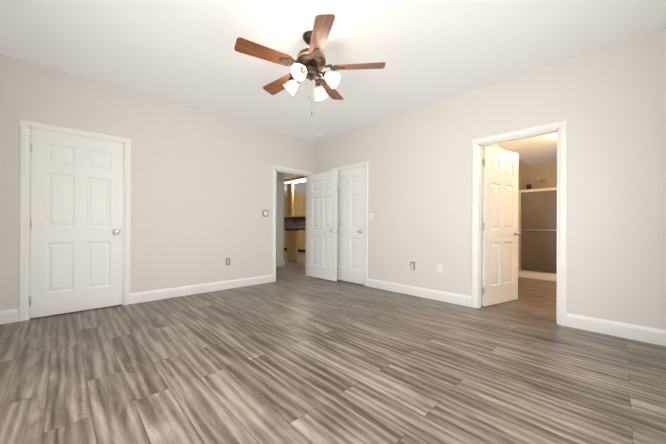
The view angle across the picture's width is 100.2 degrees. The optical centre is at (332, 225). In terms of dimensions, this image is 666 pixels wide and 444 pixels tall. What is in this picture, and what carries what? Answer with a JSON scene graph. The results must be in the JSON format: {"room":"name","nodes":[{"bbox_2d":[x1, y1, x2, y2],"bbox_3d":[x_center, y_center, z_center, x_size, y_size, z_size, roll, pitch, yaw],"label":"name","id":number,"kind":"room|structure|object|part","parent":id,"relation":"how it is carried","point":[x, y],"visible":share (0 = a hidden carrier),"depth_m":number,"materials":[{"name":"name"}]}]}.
{"room":"empty bedroom","nodes":[
{"label":"empty bedroom","id":0,"kind":"room"},
{"bbox_2d":[0,54,314,310],"bbox_3d":[-1.989,-0.363,4.258,4.365,2.740,0.115,0,0,-44],"label":"wall","id":1,"kind":"structure","parent":0,"point":[201,191],"depth_m":3.89,"materials":[{"name":"white paint"}]},
{"bbox_2d":[18,119,130,320],"bbox_3d":[-2.985,-0.058,3.293,0.955,2.115,0.147,0,0,-44],"label":"door frame","id":2,"kind":"structure","parent":1,"relation":"attached to","point":[26,126],"depth_m":2.97,"materials":[{"name":"white wood"}]},
{"bbox_2d":[29,129,122,317],"bbox_3d":[-2.960,-0.025,3.265,0.800,2.030,0.171,0,0,-44],"label":"closet door","id":3,"kind":"structure","parent":1,"relation":"in","point":[76,242],"depth_m":3.22,"materials":[{"name":"white wood"}]},
{"bbox_2d":[130,275,272,303],"bbox_3d":[-1.849,0.940,4.309,2.100,0.135,0.015,0,0,-44],"label":"baseboard","id":4,"kind":"structure","parent":1,"relation":"attached to","point":[146,296],"depth_m":4.12,"materials":[{"name":"white wood"}]},
{"bbox_2d":[263,210,268,216],"bbox_3d":[-1.194,-0.223,4.942,0.115,0.118,0.010,0,0,-44],"label":"light switch","id":5,"kind":"object","parent":1,"relation":"attached to","point":[265,213],"visible":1,"depth_m":4.94,"materials":[{"name":"white plastic"}]},
{"bbox_2d":[272,165,312,281],"bbox_3d":[-0.800,-0.042,5.414,0.935,2.115,0.147,0,0,-44],"label":"door frame","id":6,"kind":"structure","parent":1,"relation":"attached to","point":[278,262],"depth_m":5.67,"materials":[{"name":"white wood"}]},
{"bbox_2d":[308,170,337,280],"bbox_3d":[-0.214,-0.007,5.361,0.780,2.030,0.171,0,0,44],"label":"hall door","id":7,"kind":"structure","parent":1,"relation":"in","point":[322,226],"depth_m":5.32,"materials":[{"name":"painted wood"},{"name":"satin nickel"}]},
{"bbox_2d":[276,172,283,260],"bbox_3d":[-3.191,-0.217,5.269,5.320,2.440,0.120,0,0,-44],"label":"wall","id":8,"kind":"structure","parent":0,"point":[280,177],"depth_m":7.00,"materials":[{"name":"white paint"}]},
{"bbox_2d":[284,192,305,196],"bbox_3d":[-0.794,-0.194,11.343,0.120,2.440,8.383,0,0,-44],"label":"wall","id":9,"kind":"structure","parent":0,"point":[297,194],"depth_m":11.97,"materials":[{"name":"white paint"}]},
{"bbox_2d":[284,195,291,226],"bbox_3d":[-1.830,-0.573,12.080,0.340,1.370,0.450,0,0,-44],"label":"wall cabinet","id":10,"kind":"object","parent":9,"relation":"attached to","point":[287,200],"depth_m":12.02,"materials":[{"name":"brown wood"}]},
{"bbox_2d":[292,195,295,226],"bbox_3d":[-1.517,-0.572,11.757,0.340,1.370,0.450,0,0,-44],"label":"wall cabinet","id":11,"kind":"object","parent":9,"relation":"attached to","point":[294,225],"depth_m":11.60,"materials":[{"name":"brown wood"}]},
{"bbox_2d":[296,195,303,226],"bbox_3d":[-1.203,-0.571,11.434,0.340,1.370,0.450,0,0,-44],"label":"wall cabinet","id":12,"kind":"object","parent":9,"relation":"attached to","point":[300,198],"depth_m":11.41,"materials":[{"name":"brown wood"}]},
{"bbox_2d":[304,195,305,226],"bbox_3d":[-0.890,-0.569,11.111,0.340,1.370,0.450,0,0,-44],"label":"wall cabinet","id":13,"kind":"object","parent":9,"relation":"attached to","point":[304,195],"depth_m":11.12,"materials":[{"name":"brown wood"}]},
{"bbox_2d":[0,250,665,443],"bbox_3d":[-1.615,1.063,6.636,11.500,0.100,15.000,0,0,-44],"label":"floor","id":14,"kind":"structure","parent":0,"point":[293,354],"depth_m":1.92,"materials":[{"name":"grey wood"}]},
{"bbox_2d":[284,231,291,250],"bbox_3d":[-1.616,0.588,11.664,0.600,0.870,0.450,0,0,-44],"label":"base cabinet","id":15,"kind":"object","parent":14,"relation":"on","point":[287,234],"depth_m":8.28,"materials":[{"name":"brown wood"}]},
{"bbox_2d":[292,231,299,250],"bbox_3d":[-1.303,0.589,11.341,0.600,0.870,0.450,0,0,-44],"label":"base cabinet","id":16,"kind":"object","parent":14,"relation":"on","point":[295,234],"depth_m":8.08,"materials":[{"name":"brown wood"}]},
{"bbox_2d":[284,227,305,230],"bbox_3d":[-1.858,0.132,11.902,0.620,0.040,4.340,0,0,-44],"label":"countertop","id":17,"kind":"structure","parent":16,"relation":"on","point":[285,228],"depth_m":11.63,"materials":[{"name":"grey stone"}]},
{"bbox_2d":[300,231,303,250],"bbox_3d":[-0.989,0.590,11.018,0.600,0.870,0.450,0,0,-44],"label":"base cabinet","id":18,"kind":"object","parent":14,"relation":"on","point":[301,232],"depth_m":10.83,"materials":[{"name":"brown wood"}]},
{"bbox_2d":[304,231,305,251],"bbox_3d":[-0.681,0.591,10.701,0.600,0.870,0.435,0,0,-44],"label":"base cabinet","id":19,"kind":"object","parent":14,"relation":"on","point":[304,231],"depth_m":10.69,"materials":[{"name":"brown wood"}]},
{"bbox_2d":[518,159,556,280],"bbox_3d":[4.721,-0.174,5.368,0.879,2.436,1.832,0,0,-44],"label":"shower","id":20,"kind":"object","parent":14,"relation":"on","point":[537,219],"visible":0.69,"depth_m":5.56,"materials":[{"name":"brown"}]},
{"bbox_2d":[0,0,665,141],"bbox_3d":[-0.250,-1.777,2.559,4.480,0.100,4.970,0,0,-44],"label":"ceiling","id":21,"kind":"structure","parent":0,"point":[185,53],"depth_m":2.65,"materials":[{"name":"white paint"}]},
{"bbox_2d":[234,14,385,114],"bbox_3d":[-0.234,-1.367,2.556,1.290,0.720,1.262,0,0,-44],"label":"ceiling fan","id":22,"kind":"object","parent":21,"relation":"hanging from","point":[310,62],"visible":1,"depth_m":2.44,"materials":[{"name":"brown wood"}]},
{"bbox_3d":[-0.571,-1.436,2.316,0.462,0.006,0.144,0,-12,-31],"label":"blade","id":23,"kind":"part","parent":22,"relation":"part of","materials":[{"name":"brown wood"}]},
{"label":"blade","id":24,"kind":"part","parent":22,"relation":"part of","materials":[{"name":"brown wood"}]},
{"bbox_3d":[-0.101,-1.434,2.117,0.144,0.006,0.462,-12,3,-13],"label":"blade","id":25,"kind":"part","parent":22,"relation":"part of","materials":[{"name":"brown wood"}]},
{"bbox_3d":[-0.030,-1.432,2.939,0.144,0.006,0.462,13,5,22],"label":"blade","id":26,"kind":"part","parent":22,"relation":"part of","materials":[{"name":"brown wood"}]},
{"bbox_3d":[0.233,-1.432,2.502,0.462,0.006,0.144,0,12,5],"label":"blade","id":27,"kind":"part","parent":22,"relation":"part of","materials":[{"name":"brown wood"}]},
{"bbox_2d":[284,133,556,194],"bbox_3d":[-1.601,-1.477,6.641,11.500,0.100,15.000,0,0,-44],"label":"ceiling","id":28,"kind":"structure","parent":0,"point":[538,149],"depth_m":5.17,"materials":[{"name":"white paint"}]},
{"bbox_2d":[284,176,305,183],"bbox_3d":[-1.046,-1.377,8.365,0.400,0.084,1.200,0,0,-44],"label":"kitchen ceiling light","id":29,"kind":"object","parent":28,"relation":"attached to","point":[299,179],"visible":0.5,"depth_m":8.24,"materials":[{"name":"white plastic"}]},
{"bbox_2d":[315,27,665,329],"bbox_3d":[1.309,-0.346,4.076,0.115,2.740,4.970,0,0,-44],"label":"wall","id":30,"kind":"structure","parent":0,"point":[608,103],"depth_m":2.84,"materials":[{"name":"white paint"}]},
{"bbox_2d":[330,162,367,285],"bbox_3d":[0.316,-0.037,5.096,0.147,2.115,0.915,0,0,-44],"label":"door frame","id":31,"kind":"structure","parent":30,"relation":"attached to","point":[365,164],"depth_m":4.75,"materials":[{"name":"white wood"}]},
{"bbox_2d":[337,167,364,284],"bbox_3d":[0.289,-0.005,5.072,0.171,2.030,0.760,0,0,-44],"label":"closet door","id":32,"kind":"structure","parent":30,"relation":"in","point":[350,219],"depth_m":5.02,"materials":[{"name":"painted wood"},{"name":"satin nickel"}]},
{"bbox_2d":[410,262,414,269],"bbox_3d":[1.167,0.586,4.109,0.032,0.114,0.070,0,0,-44],"label":"outlet","id":33,"kind":"object","parent":30,"relation":"attached to","point":[412,265],"visible":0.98,"depth_m":4.10,"materials":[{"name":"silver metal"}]},
{"bbox_2d":[367,279,471,306],"bbox_3d":[1.166,0.956,4.121,0.015,0.135,1.675,0,0,-44],"label":"baseboard","id":34,"kind":"structure","parent":30,"relation":"attached to","point":[464,300],"depth_m":3.98,"materials":[{"name":"white wood"}]},
{"bbox_2d":[437,264,441,272],"bbox_3d":[1.460,0.584,3.822,0.012,0.114,0.070,0,0,-44],"label":"wall jack","id":35,"kind":"object","parent":30,"relation":"attached to","point":[439,268],"visible":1,"depth_m":3.82,"materials":[{"name":"white plastic"}]},
{"bbox_2d":[482,146,520,305],"bbox_3d":[2.243,0.003,3.718,0.765,2.030,0.171,0,0,-29],"label":"bathroom door","id":36,"kind":"structure","parent":30,"relation":"in","point":[500,232],"depth_m":3.68,"materials":[{"name":"painted wood"},{"name":"satin nickel"}]},
{"bbox_2d":[471,120,566,325],"bbox_3d":[2.124,-0.031,3.234,0.147,2.115,0.925,0,0,-44],"label":"door frame","id":37,"kind":"structure","parent":30,"relation":"attached to","point":[561,299],"depth_m":3.03,"materials":[{"name":"white wood"}]},
{"bbox_2d":[566,313,665,345],"bbox_3d":[2.640,0.960,2.602,0.015,0.135,0.705,0,0,-44],"label":"baseboard","id":38,"kind":"structure","parent":30,"relation":"attached to","point":[635,332],"depth_m":2.58,"materials":[{"name":"white wood"}]},
{"bbox_2d":[482,144,505,204],"bbox_3d":[3.060,-0.185,5.118,3.848,2.440,0.115,0,0,-44],"label":"wall","id":39,"kind":"structure","parent":0,"point":[496,146],"depth_m":4.31,"materials":[{"name":"white paint"}]}
]}

